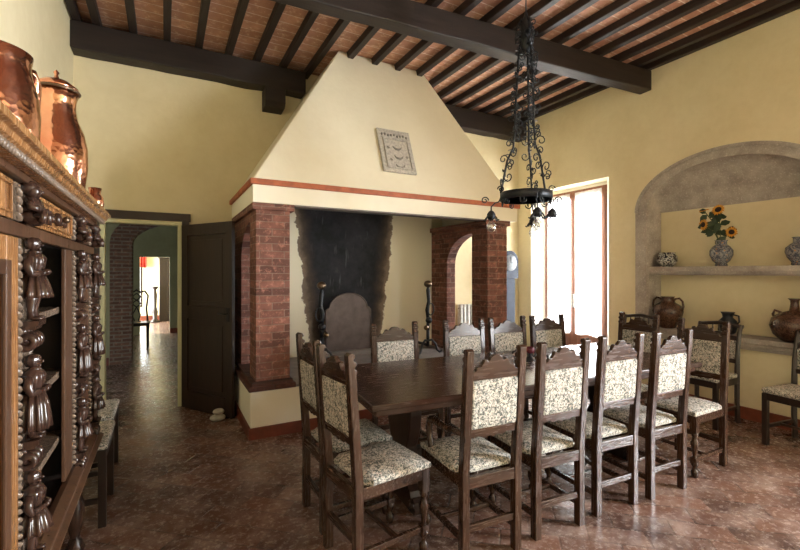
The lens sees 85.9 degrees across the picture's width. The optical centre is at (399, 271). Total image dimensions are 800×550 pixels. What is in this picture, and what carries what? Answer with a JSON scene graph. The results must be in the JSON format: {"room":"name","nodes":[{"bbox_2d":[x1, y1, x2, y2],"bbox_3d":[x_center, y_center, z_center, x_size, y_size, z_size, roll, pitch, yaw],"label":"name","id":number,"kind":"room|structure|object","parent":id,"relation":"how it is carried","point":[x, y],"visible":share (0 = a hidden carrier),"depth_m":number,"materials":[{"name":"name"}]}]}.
{"room":"historic interior","nodes":[
{"label":"historic interior","id":0,"kind":"room"},
{"bbox_2d":[0,0,72,84],"bbox_3d":[-1.534,-0.562,0.826,0.300,4.085,7.720,0,0,-29],"label":"wall","id":1,"kind":"structure","parent":0,"point":[41,28],"depth_m":3.20,"materials":[{"name":"paint"}]},
{"bbox_2d":[106,223,119,364],"bbox_3d":[-3.565,0.030,7.596,5.030,2.900,0.350,0,0,-29],"label":"wall","id":2,"kind":"structure","parent":0,"point":[110,227],"depth_m":6.82,"materials":[{"name":"paint"}]},
{"bbox_2d":[110,224,158,364],"bbox_3d":[-3.025,0.105,7.891,3.800,2.750,0.370,0,0,-29],"label":"trim","id":3,"kind":"structure","parent":2,"relation":"attached to","point":[123,236],"depth_m":6.90,"materials":[{"name":"brick"}]},
{"bbox_2d":[140,257,158,315],"bbox_3d":[-7.912,0.030,13.225,6.800,2.900,0.200,0,0,-29],"label":"wall","id":4,"kind":"structure","parent":0,"point":[151,272],"depth_m":13.24,"materials":[{"name":"paint"}]},
{"bbox_2d":[140,267,142,306],"bbox_3d":[-8.275,0.180,13.056,0.800,1.800,0.050,0,0,-29],"label":"window","id":5,"kind":"structure","parent":4,"relation":"in","point":[141,268],"depth_m":13.21,"materials":[{"name":"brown wood"}]},
{"bbox_2d":[140,257,145,267],"bbox_3d":[-7.838,-0.474,13.038,0.251,0.692,0.061,0,0,-29],"label":"curtain","id":6,"kind":"object","parent":4,"relation":"hanging from","point":[142,259],"visible":0.28,"depth_m":13.05,"materials":[{"name":"fabric"}]},
{"bbox_2d":[140,315,158,320],"bbox_3d":[-8.384,1.410,12.837,5.600,0.140,0.030,0,0,-29],"label":"baseboard","id":7,"kind":"structure","parent":4,"relation":"attached to","point":[142,318],"depth_m":13.18,"materials":[{"name":"orange"}]},
{"bbox_2d":[133,226,177,334],"bbox_3d":[-7.111,0.030,9.675,8.800,2.900,0.200,0,0,-29],"label":"wall","id":8,"kind":"structure","parent":0,"point":[161,241],"depth_m":10.31,"materials":[{"name":"paint"}]},
{"bbox_2d":[106,328,177,365],"bbox_3d":[-4.960,1.420,9.089,1.843,0.120,5.658,0,0,15],"label":"baseboard","id":9,"kind":"structure","parent":8,"relation":"attached to","point":[172,330],"depth_m":10.39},
{"bbox_2d":[73,54,517,405],"bbox_3d":[-0.664,-0.562,5.791,6.590,4.085,0.160,0,0,-29],"label":"wall","id":10,"kind":"structure","parent":0,"point":[156,141],"depth_m":4.75,"materials":[{"name":"paint"}]},
{"bbox_2d":[94,209,190,406],"bbox_3d":[-2.779,0.420,4.615,0.950,2.120,0.195,0,0,-29],"label":"door frame","id":11,"kind":"structure","parent":10,"relation":"in","point":[123,216],"depth_m":4.52,"materials":[{"name":"beige paint"}]},
{"bbox_2d":[182,221,234,418],"bbox_3d":[-2.029,0.479,4.513,0.826,1.978,0.140,0,0,30],"label":"door leaf","id":12,"kind":"structure","parent":11,"relation":"attached to","point":[208,249],"depth_m":4.47,"materials":[{"name":"brown wood"}]},
{"bbox_2d":[70,19,305,98],"bbox_3d":[-2.198,-2.289,4.752,2.300,0.271,0.208,0,0,-29],"label":"ceiling beam","id":13,"kind":"structure","parent":10,"relation":"attached to","point":[87,40],"depth_m":4.57,"materials":[{"name":"brown wood"}]},
{"bbox_2d":[262,85,285,114],"bbox_3d":[-1.503,-2.039,5.116,0.230,0.237,0.220,0,0,-29],"label":"corbel","id":14,"kind":"object","parent":10,"relation":"attached to","point":[273,98],"visible":1,"depth_m":5.04,"materials":[{"name":"brown wood"}]},
{"bbox_2d":[445,104,526,142],"bbox_3d":[0.869,-2.280,6.427,2.590,0.290,0.206,0,0,-29],"label":"ceiling beam","id":15,"kind":"structure","parent":10,"relation":"attached to","point":[470,121],"depth_m":6.57,"materials":[{"name":"brown wood"}]},
{"bbox_2d":[76,0,766,117],"bbox_3d":[1.264,-2.580,2.275,6.600,0.150,8.180,0,0,-29],"label":"ceiling","id":16,"kind":"structure","parent":0,"point":[149,13],"depth_m":4.46,"materials":[{"name":"wood"}]},
{"bbox_2d":[65,0,82,21],"bbox_3d":[-1.363,-2.465,0.919,0.068,0.080,7.720,0,0,-29],"label":"joist","id":17,"kind":"object","parent":16,"relation":"attached to","point":[72,6],"visible":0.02,"depth_m":3.99,"materials":[{"name":"brown wood"}]},
{"bbox_2d":[86,0,101,25],"bbox_3d":[-1.218,-2.465,0.998,0.068,0.080,7.720,0,0,-29],"label":"joist","id":18,"kind":"object","parent":16,"relation":"attached to","point":[92,6],"visible":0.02,"depth_m":4.03,"materials":[{"name":"brown wood"}]},
{"bbox_2d":[124,0,137,33],"bbox_3d":[-0.950,-2.465,1.144,0.068,0.080,7.720,0,0,-29],"label":"joist","id":19,"kind":"object","parent":16,"relation":"attached to","point":[129,4],"visible":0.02,"depth_m":4.08,"materials":[{"name":"brown wood"}]},
{"bbox_2d":[163,0,171,41],"bbox_3d":[-0.683,-2.465,1.291,0.068,0.080,7.720,0,0,-29],"label":"joist","id":20,"kind":"object","parent":16,"relation":"attached to","point":[167,4],"visible":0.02,"depth_m":4.13,"materials":[{"name":"brown wood"}]},
{"bbox_2d":[195,0,210,48],"bbox_3d":[-0.415,-2.465,1.437,0.068,0.080,7.720,0,0,-29],"label":"joist","id":21,"kind":"object","parent":16,"relation":"attached to","point":[205,4],"visible":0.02,"depth_m":4.20,"materials":[{"name":"brown wood"}]},
{"bbox_2d":[224,0,248,54],"bbox_3d":[-0.147,-2.465,1.583,0.068,0.080,7.720,0,0,-29],"label":"joist","id":22,"kind":"object","parent":16,"relation":"attached to","point":[242,5],"visible":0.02,"depth_m":4.25,"materials":[{"name":"brown wood"}]},
{"bbox_2d":[252,2,285,61],"bbox_3d":[0.120,-2.465,1.730,0.068,0.080,7.720,0,0,-29],"label":"joist","id":23,"kind":"object","parent":16,"relation":"attached to","point":[278,9],"visible":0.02,"depth_m":4.34,"materials":[{"name":"brown wood"}]},
{"bbox_2d":[279,11,318,67],"bbox_3d":[0.388,-2.465,1.876,0.068,0.080,7.720,0,0,-29],"label":"joist","id":24,"kind":"object","parent":16,"relation":"attached to","point":[310,18],"visible":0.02,"depth_m":4.49,"materials":[{"name":"brown wood"}]},
{"bbox_2d":[303,19,350,78],"bbox_3d":[0.655,-2.465,2.022,0.068,0.080,7.720,0,0,-29],"label":"joist","id":25,"kind":"object","parent":16,"relation":"attached to","point":[341,24],"visible":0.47,"depth_m":4.64,"materials":[{"name":"brown wood"}]},
{"bbox_2d":[347,26,379,58],"bbox_3d":[0.923,-2.465,2.168,0.068,0.080,7.720,0,0,-29],"label":"joist","id":26,"kind":"object","parent":16,"relation":"attached to","point":[370,31],"visible":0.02,"depth_m":4.56,"materials":[{"name":"brown wood"}]},
{"bbox_2d":[371,0,443,64],"bbox_3d":[1.191,-2.465,2.315,0.068,0.080,7.720,0,0,-29],"label":"joist","id":27,"kind":"object","parent":16,"relation":"attached to","point":[397,38],"visible":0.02,"depth_m":4.62,"materials":[{"name":"brown wood"}]},
{"bbox_2d":[394,0,482,70],"bbox_3d":[1.458,-2.465,2.461,0.068,0.080,7.720,0,0,-29],"label":"joist","id":28,"kind":"object","parent":16,"relation":"attached to","point":[466,6],"visible":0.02,"depth_m":4.65,"materials":[{"name":"brown wood"}]},
{"bbox_2d":[416,0,521,76],"bbox_3d":[1.726,-2.465,2.607,0.068,0.080,7.720,0,0,-29],"label":"joist","id":29,"kind":"object","parent":16,"relation":"attached to","point":[504,6],"visible":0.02,"depth_m":4.67,"materials":[{"name":"brown wood"}]},
{"bbox_2d":[428,0,560,87],"bbox_3d":[1.994,-2.465,2.753,0.068,0.080,7.720,0,0,-29],"label":"joist","id":30,"kind":"object","parent":16,"relation":"attached to","point":[541,6],"visible":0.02,"depth_m":4.82,"materials":[{"name":"brown wood"}]},
{"bbox_2d":[437,0,598,98],"bbox_3d":[2.261,-2.465,2.900,0.068,0.080,7.720,0,0,-29],"label":"joist","id":31,"kind":"object","parent":16,"relation":"attached to","point":[579,6],"visible":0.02,"depth_m":4.37,"materials":[{"name":"brown wood"}]},
{"bbox_2d":[482,0,561,227],"bbox_3d":[1.000,-1.404,3.363,0.594,2.232,0.488,0,0,-29],"label":"chandelier","id":32,"kind":"object","parent":16,"relation":"hanging from","point":[532,196],"visible":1,"depth_m":3.37,"materials":[{"name":"black metal"}]},
{"bbox_2d":[445,0,637,105],"bbox_3d":[2.529,-2.465,3.046,0.068,0.080,7.720,0,0,-29],"label":"joist","id":33,"kind":"object","parent":16,"relation":"attached to","point":[616,6],"visible":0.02,"depth_m":4.45,"materials":[{"name":"brown wood"}]},
{"bbox_2d":[461,0,676,109],"bbox_3d":[2.796,-2.465,3.192,0.068,0.080,7.720,0,0,-29],"label":"joist","id":34,"kind":"object","parent":16,"relation":"attached to","point":[652,7],"visible":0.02,"depth_m":4.44,"materials":[{"name":"brown wood"}]},
{"bbox_2d":[478,0,715,112],"bbox_3d":[3.064,-2.465,3.339,0.068,0.080,7.720,0,0,-29],"label":"joist","id":35,"kind":"object","parent":16,"relation":"attached to","point":[691,6],"visible":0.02,"depth_m":4.49,"materials":[{"name":"brown wood"}]},
{"bbox_2d":[492,0,754,116],"bbox_3d":[3.332,-2.465,3.485,0.068,0.080,7.720,0,0,-29],"label":"joist","id":36,"kind":"object","parent":16,"relation":"attached to","point":[730,5],"visible":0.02,"depth_m":4.52,"materials":[{"name":"brown wood"}]},
{"bbox_2d":[507,0,793,118],"bbox_3d":[3.599,-2.465,3.631,0.068,0.080,7.720,0,0,-29],"label":"joist","id":37,"kind":"object","parent":16,"relation":"attached to","point":[768,5],"visible":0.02,"depth_m":4.56,"materials":[{"name":"brown wood"}]},
{"bbox_2d":[518,0,799,121],"bbox_3d":[3.775,-2.465,3.727,0.068,0.080,7.720,0,0,-29],"label":"joist","id":38,"kind":"object","parent":16,"relation":"attached to","point":[794,5],"visible":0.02,"depth_m":4.64,"materials":[{"name":"brown wood"}]},
{"bbox_2d":[60,320,799,549],"bbox_3d":[-2.751,1.530,6.075,13.000,0.100,18.700,0,0,-29],"label":"floor","id":39,"kind":"structure","parent":0,"point":[184,479],"depth_m":2.83,"materials":[{"name":"ceramic"}]},
{"bbox_2d":[0,100,110,549],"bbox_3d":[-1.291,0.580,1.274,0.507,1.800,2.335,0,0,-29],"label":"tall cabinet","id":40,"kind":"object","parent":39,"relation":"on","point":[51,339],"visible":1,"depth_m":1.23,"materials":[{"name":"brown wood"}]},
{"bbox_2d":[0,40,41,140],"bbox_3d":[-1.267,-0.508,1.340,0.244,0.376,0.261,0,0,-43],"label":"copper pot","id":41,"kind":"object","parent":40,"relation":"on","point":[20,85],"visible":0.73,"depth_m":1.31,"materials":[{"name":"orange metal"}]},
{"bbox_2d":[34,429,60,470],"bbox_3d":[-1.392,0.660,1.376,0.387,0.024,0.698,0,0,-29],"label":"shelf","id":42,"kind":"object","parent":40,"relation":"attached to","point":[52,438],"depth_m":1.63,"materials":[{"name":"brown wood"}]},
{"bbox_2d":[38,306,60,317],"bbox_3d":[-1.392,0.150,1.376,0.387,0.024,0.698,0,0,-29],"label":"shelf","id":43,"kind":"object","parent":40,"relation":"attached to","point":[48,311],"depth_m":1.63,"materials":[{"name":"brown wood"}]},
{"bbox_2d":[44,367,60,384],"bbox_3d":[-1.392,0.405,1.376,0.387,0.024,0.698,0,0,-29],"label":"shelf","id":44,"kind":"object","parent":40,"relation":"attached to","point":[53,373],"depth_m":1.68,"materials":[{"name":"brown wood"}]},
{"bbox_2d":[39,70,87,187],"bbox_3d":[-1.623,-0.637,2.030,0.244,0.635,0.244,0,0,-29],"label":"urn","id":45,"kind":"object","parent":40,"relation":"on","point":[62,134],"visible":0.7,"depth_m":1.97,"materials":[{"name":"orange metal"}]},
{"bbox_2d":[88,187,103,207],"bbox_3d":[-1.637,-0.385,2.307,0.084,0.130,0.084,0,0,-29],"label":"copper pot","id":46,"kind":"object","parent":40,"relation":"on","point":[95,192],"visible":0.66,"depth_m":2.29,"materials":[{"name":"orange metal"}]},
{"bbox_2d":[84,420,114,528],"bbox_3d":[-2.038,0.990,2.572,0.526,0.984,0.464,0,0,-29],"label":"spindle chair","id":47,"kind":"object","parent":39,"relation":"on","point":[104,456],"visible":0.3,"depth_m":2.50,"materials":[{"name":"brown wood"}]},
{"bbox_2d":[91,399,119,467],"bbox_3d":[-2.327,0.990,3.059,0.526,0.984,0.464,0,0,-29],"label":"spindle chair","id":48,"kind":"object","parent":39,"relation":"on","point":[111,411],"visible":0.1,"depth_m":3.25,"materials":[{"name":"beige fabric"}]},
{"bbox_2d":[133,289,149,348],"bbox_3d":[-5.171,0.915,8.419,0.484,1.143,0.539,0,0,-29],"label":"chair","id":49,"kind":"object","parent":39,"relation":"on","point":[135,323],"visible":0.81,"depth_m":8.55,"materials":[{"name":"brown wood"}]},
{"bbox_2d":[150,286,159,322],"bbox_3d":[-7.231,0.955,12.687,0.260,1.050,0.260,0,0,-29],"label":"pedestal","id":50,"kind":"object","parent":39,"relation":"on","point":[154,311],"visible":1,"depth_m":12.64,"materials":[{"name":"brown stone"}]},
{"bbox_2d":[158,257,169,321],"bbox_3d":[-7.131,0.495,13.151,0.460,1.970,0.580,0,0,-29],"label":"door","id":51,"kind":"structure","parent":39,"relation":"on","point":[164,262],"depth_m":12.88,"materials":[{"name":"brown wood"}]},
{"bbox_2d":[210,408,225,420],"bbox_3d":[-1.812,1.419,4.275,0.148,0.122,0.118,0,0,-29],"label":"doorstop","id":52,"kind":"object","parent":39,"relation":"on","point":[218,415],"visible":1,"depth_m":4.24,"materials":[{"name":"stone"}]},
{"bbox_2d":[296,332,391,534],"bbox_3d":[-0.353,0.930,2.677,0.496,1.099,0.380,0,0,-30],"label":"dining chair","id":53,"kind":"object","parent":39,"relation":"on","point":[370,433],"visible":0.59,"depth_m":2.60,"materials":[{"name":"brown wood"}]},
{"bbox_2d":[316,343,430,549],"bbox_3d":[-0.143,0.930,2.291,0.496,1.099,0.380,0,0,-35],"label":"dining chair","id":54,"kind":"object","parent":39,"relation":"on","point":[384,467],"visible":1,"depth_m":2.20,"materials":[{"name":"brown wood"}]},
{"bbox_2d":[229,51,519,440],"bbox_3d":[-0.245,-0.510,5.130,3.200,3.980,1.398,0,0,-29],"label":"fireplace","id":55,"kind":"object","parent":39,"relation":"on","point":[320,204],"visible":0.8,"depth_m":4.85,"materials":[{"name":"beige paint"}]},
{"bbox_2d":[315,282,331,355],"bbox_3d":[-0.935,0.569,4.901,0.375,0.925,0.383,0,0,-29],"label":"andiron","id":56,"kind":"object","parent":55,"relation":"on","point":[321,285],"visible":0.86,"depth_m":4.77,"materials":[{"name":"black metal"}]},
{"bbox_2d":[324,293,370,351],"bbox_3d":[-0.647,0.618,5.395,0.620,0.719,0.042,0,0,-29],"label":"fireback","id":57,"kind":"object","parent":55,"relation":"on","point":[347,319],"visible":0.93,"depth_m":5.38,"materials":[{"name":"metal"}]},
{"bbox_2d":[240,51,505,202],"bbox_3d":[-0.259,-1.663,5.145,3.111,1.673,1.359,0,0,-29],"label":"hood","id":58,"kind":"object","parent":55,"relation":"attached to","point":[330,138],"depth_m":4.72,"materials":[{"name":"beige paint"}]},
{"bbox_2d":[376,128,416,175],"bbox_3d":[-0.040,-1.308,4.670,0.400,0.511,0.214,0,0,-29],"label":"stone plaque","id":59,"kind":"object","parent":55,"relation":"attached to","point":[396,154],"visible":1,"depth_m":4.64,"materials":[{"name":"beige stone"}]},
{"bbox_2d":[418,280,441,354],"bbox_3d":[0.293,0.569,5.572,0.375,0.925,0.383,0,0,-29],"label":"andiron","id":60,"kind":"object","parent":55,"relation":"on","point":[427,283],"visible":0.94,"depth_m":5.44,"materials":[{"name":"black metal"}]},
{"bbox_2d":[370,321,443,443],"bbox_3d":[0.047,0.955,3.473,0.440,1.049,0.492,0,0,-25],"label":"dining chair","id":61,"kind":"object","parent":39,"relation":"on","point":[394,344],"visible":0.23,"depth_m":3.63,"materials":[{"name":"beige fabric"}]},
{"bbox_2d":[442,318,484,436],"bbox_3d":[0.681,0.955,3.762,0.440,1.049,0.492,0,0,-25],"label":"dining chair","id":62,"kind":"object","parent":39,"relation":"on","point":[464,336],"visible":0.28,"depth_m":3.92,"materials":[{"name":"beige fabric"}]},
{"bbox_2d":[458,304,471,325],"bbox_3d":[1.052,0.985,6.561,0.400,0.990,0.096,0,0,-29],"label":"radiator","id":63,"kind":"object","parent":39,"relation":"on","point":[464,310],"visible":0.19,"depth_m":6.49,"materials":[{"name":"metal"}]},
{"bbox_2d":[421,344,526,549],"bbox_3d":[0.394,0.930,2.402,0.380,1.099,0.496,0,0,-25],"label":"dining chair","id":64,"kind":"object","parent":39,"relation":"on","point":[493,392],"visible":0.88,"depth_m":2.23,"materials":[{"name":"brown wood"}]},
{"bbox_2d":[488,315,533,420],"bbox_3d":[1.130,0.955,3.962,0.440,1.049,0.492,0,0,-25],"label":"dining chair","id":65,"kind":"object","parent":39,"relation":"on","point":[505,336],"visible":0.29,"depth_m":4.13,"materials":[{"name":"beige fabric"}]},
{"bbox_2d":[507,251,517,321],"bbox_3d":[1.633,0.575,6.729,0.380,1.810,0.298,0,0,-29],"label":"clock","id":66,"kind":"object","parent":39,"relation":"on","point":[512,259],"visible":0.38,"depth_m":6.64,"materials":[{"name":"paint"}]},
{"bbox_2d":[344,343,701,515],"bbox_3d":[0.895,1.090,3.247,2.706,0.780,1.010,0,0,-23],"label":"dining table","id":67,"kind":"object","parent":39,"relation":"on","point":[400,390],"visible":0.38,"depth_m":2.75,"materials":[{"name":"brown wood"}]},
{"bbox_2d":[512,346,548,360],"bbox_3d":[1.038,0.650,3.439,0.218,0.100,0.218,0,0,-7],"label":"centrepiece","id":68,"kind":"object","parent":67,"relation":"on","point":[530,349],"visible":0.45,"depth_m":3.41,"materials":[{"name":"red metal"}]},
{"bbox_2d":[527,346,534,353],"bbox_3d":[1.038,0.625,3.439,0.080,0.050,0.080,0,0,-29],"label":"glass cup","id":69,"kind":"object","parent":68,"relation":"on","point":[530,349],"depth_m":3.41,"materials":[{"name":"red glass"}]},
{"bbox_2d":[488,338,590,540],"bbox_3d":[0.828,0.930,2.624,0.380,1.099,0.496,0,0,-25],"label":"dining chair","id":70,"kind":"object","parent":39,"relation":"on","point":[561,379],"visible":0.83,"depth_m":2.44,"materials":[{"name":"brown wood"}]},
{"bbox_2d":[529,314,565,417],"bbox_3d":[1.588,0.955,4.167,0.440,1.049,0.492,0,0,-25],"label":"dining chair","id":71,"kind":"object","parent":39,"relation":"on","point":[548,331],"visible":0.27,"depth_m":4.34,"materials":[{"name":"beige fabric"}]},
{"bbox_2d":[544,332,643,516],"bbox_3d":[1.268,0.930,2.853,0.380,1.099,0.496,0,0,-25],"label":"dining chair","id":72,"kind":"object","parent":39,"relation":"on","point":[618,371],"visible":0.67,"depth_m":2.67,"materials":[{"name":"brown wood"}]},
{"bbox_2d":[588,312,659,439],"bbox_3d":[2.007,0.930,3.866,0.496,1.099,0.380,0,0,-29],"label":"dining chair","id":73,"kind":"object","parent":39,"relation":"on","point":[626,332],"visible":0.27,"depth_m":3.94,"materials":[{"name":"brown wood"}]},
{"bbox_2d":[625,314,652,326],"bbox_3d":[2.675,0.990,5.041,0.526,0.984,0.414,0,0,-29],"label":"spindle chair","id":74,"kind":"object","parent":39,"relation":"on","point":[644,316],"visible":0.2,"depth_m":5.16,"materials":[{"name":"brown wood"}]},
{"bbox_2d":[602,328,692,499],"bbox_3d":[1.708,0.930,3.048,0.380,1.099,0.496,0,0,-25],"label":"dining chair","id":75,"kind":"object","parent":39,"relation":"on","point":[670,361],"visible":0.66,"depth_m":2.86,"materials":[{"name":"brown wood"}]},
{"bbox_2d":[645,317,730,477],"bbox_3d":[2.235,0.930,3.347,0.496,1.099,0.380,0,0,-29],"label":"dining chair","id":76,"kind":"object","parent":39,"relation":"on","point":[709,348],"visible":0.66,"depth_m":3.29,"materials":[{"name":"brown wood"}]},
{"bbox_2d":[690,320,743,430],"bbox_3d":[3.078,0.990,4.304,0.526,0.984,0.414,0,0,-29],"label":"dining chair","id":77,"kind":"object","parent":39,"relation":"on","point":[735,341],"visible":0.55,"depth_m":4.21,"materials":[{"name":"brown wood"}]},
{"bbox_2d":[762,330,799,444],"bbox_3d":[3.426,0.990,3.608,0.526,0.984,0.414,0,0,-21],"label":"dining chair","id":78,"kind":"object","parent":39,"relation":"on","point":[787,394],"visible":1,"depth_m":3.69,"materials":[{"name":"brown wood"}]},
{"bbox_2d":[518,9,799,418],"bbox_3d":[3.968,-0.562,3.833,0.360,4.085,7.720,0,0,-29],"label":"wall","id":79,"kind":"structure","parent":0,"point":[744,86],"depth_m":4.83,"materials":[{"name":"paint"}]},
{"bbox_2d":[270,0,650,93],"bbox_3d":[0.290,-2.302,4.006,5.954,0.246,0.168,0,0,-25],"label":"ceiling beam","id":80,"kind":"structure","parent":79,"relation":"attached to","point":[411,18],"depth_m":4.13,"materials":[{"name":"brown wood"}]},
{"bbox_2d":[531,177,608,344],"bbox_3d":[2.584,0.110,6.364,0.360,2.740,1.370,0,0,-29],"label":"trim","id":81,"kind":"structure","parent":79,"relation":"attached to","point":[537,233],"depth_m":6.90,"materials":[{"name":"white paint"}]},
{"bbox_2d":[545,184,606,345],"bbox_3d":[2.630,0.130,6.469,0.080,2.700,1.110,0,0,-29],"label":"window","id":82,"kind":"structure","parent":79,"relation":"in","point":[571,338],"depth_m":6.44,"materials":[{"name":"brown wood"}]},
{"bbox_2d":[547,194,569,332],"bbox_3d":[2.460,-0.124,6.687,0.018,2.112,0.446,0,0,-29],"label":"curtain","id":83,"kind":"object","parent":82,"relation":"hanging from","point":[558,230],"visible":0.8,"depth_m":6.66,"materials":[{"name":"white fabric"}]},
{"bbox_2d":[575,188,601,337],"bbox_3d":[2.718,-0.124,6.215,0.018,2.112,0.451,0,0,-29],"label":"curtain","id":84,"kind":"object","parent":82,"relation":"hanging from","point":[588,204],"visible":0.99,"depth_m":6.20,"materials":[{"name":"white fabric"}]},
{"bbox_2d":[635,141,799,325],"bbox_3d":[3.491,-0.330,4.564,0.295,1.980,1.900,0,0,-29],"label":"arch","id":85,"kind":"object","parent":79,"relation":"attached to","point":[750,171],"depth_m":4.78,"materials":[{"name":"stone"}]},
{"bbox_2d":[643,383,799,432],"bbox_3d":[3.649,1.420,4.023,0.018,0.120,3.760,0,0,-29],"label":"baseboard","id":86,"kind":"structure","parent":79,"relation":"attached to","point":[747,413],"depth_m":4.26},
{"bbox_2d":[649,265,799,275],"bbox_3d":[3.506,-0.013,4.572,0.258,0.097,1.594,0,0,-29],"label":"niche shelf","id":87,"kind":"object","parent":79,"relation":"attached to","point":[781,270],"visible":1,"depth_m":4.46,"materials":[{"name":"stone"}]},
{"bbox_2d":[657,252,677,266],"bbox_3d":[3.195,-0.147,5.142,0.220,0.170,0.220,0,0,-29],"label":"bowl","id":88,"kind":"object","parent":87,"relation":"on","point":[664,259],"visible":1,"depth_m":5.07,"materials":[{"name":"multicoloured ceramic"}]},
{"bbox_2d":[709,240,733,265],"bbox_3d":[3.469,-0.202,4.642,0.210,0.280,0.210,0,0,-29],"label":"vase","id":89,"kind":"object","parent":87,"relation":"on","point":[721,253],"visible":0.97,"depth_m":4.59,"materials":[{"name":"multicoloured ceramic"}]},
{"bbox_2d":[699,209,717,236],"bbox_3d":[3.375,-0.512,4.712,0.095,0.385,0.185,0,0,-29],"label":"sunflower","id":90,"kind":"object","parent":89,"relation":"in","point":[702,211],"visible":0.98,"depth_m":4.71,"materials":[{"name":"green plant"}]},
{"bbox_2d":[698,219,721,237],"bbox_3d":[3.386,-0.449,4.681,0.249,0.261,0.082,0,0,42],"label":"sunflower","id":91,"kind":"object","parent":89,"relation":"in","point":[703,224],"visible":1,"depth_m":4.70,"materials":[{"name":"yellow plant"}]},
{"bbox_2d":[711,205,729,236],"bbox_3d":[3.431,-0.524,4.606,0.079,0.409,0.170,0,0,-29],"label":"sunflower","id":92,"kind":"object","parent":89,"relation":"in","point":[717,210],"visible":1,"depth_m":4.61,"materials":[{"name":"green plant"}]},
{"bbox_2d":[715,226,737,243],"bbox_3d":[3.468,-0.386,4.574,0.076,0.196,0.215,0,0,-29],"label":"sunflower","id":93,"kind":"object","parent":89,"relation":"in","point":[731,231],"visible":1,"depth_m":4.54,"materials":[{"name":"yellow plant"}]},
{"bbox_2d":[784,237,799,264],"bbox_3d":[3.780,-0.197,4.072,0.210,0.270,0.210,0,0,-29],"label":"vase","id":94,"kind":"object","parent":87,"relation":"on","point":[792,251],"visible":0.93,"depth_m":4.05,"materials":[{"name":"ceramic"}]},
{"bbox_2d":[660,327,793,355],"bbox_3d":[3.485,0.720,4.537,0.328,0.120,1.980,0,0,-29],"label":"sill","id":95,"kind":"structure","parent":79,"relation":"attached to","point":[774,345],"depth_m":4.21,"materials":[{"name":"stone"}]},
{"bbox_2d":[652,296,684,327],"bbox_3d":[3.174,0.475,5.097,0.318,0.370,0.321,0,0,3],"label":"jar","id":96,"kind":"object","parent":95,"relation":"on","point":[669,311],"visible":0.94,"depth_m":5.00,"materials":[{"name":"brown ceramic"}]},
{"bbox_2d":[718,311,739,334],"bbox_3d":[3.485,0.542,4.571,0.169,0.235,0.169,0,0,16],"label":"jug","id":97,"kind":"object","parent":95,"relation":"on","point":[726,316],"visible":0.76,"depth_m":4.52,"materials":[{"name":"ceramic"}]},
{"bbox_2d":[769,298,799,342],"bbox_3d":[3.714,0.455,4.047,0.370,0.410,0.370,0,0,-29],"label":"jug","id":98,"kind":"object","parent":95,"relation":"on","point":[784,325],"visible":0.98,"depth_m":4.01,"materials":[{"name":"brown ceramic"}]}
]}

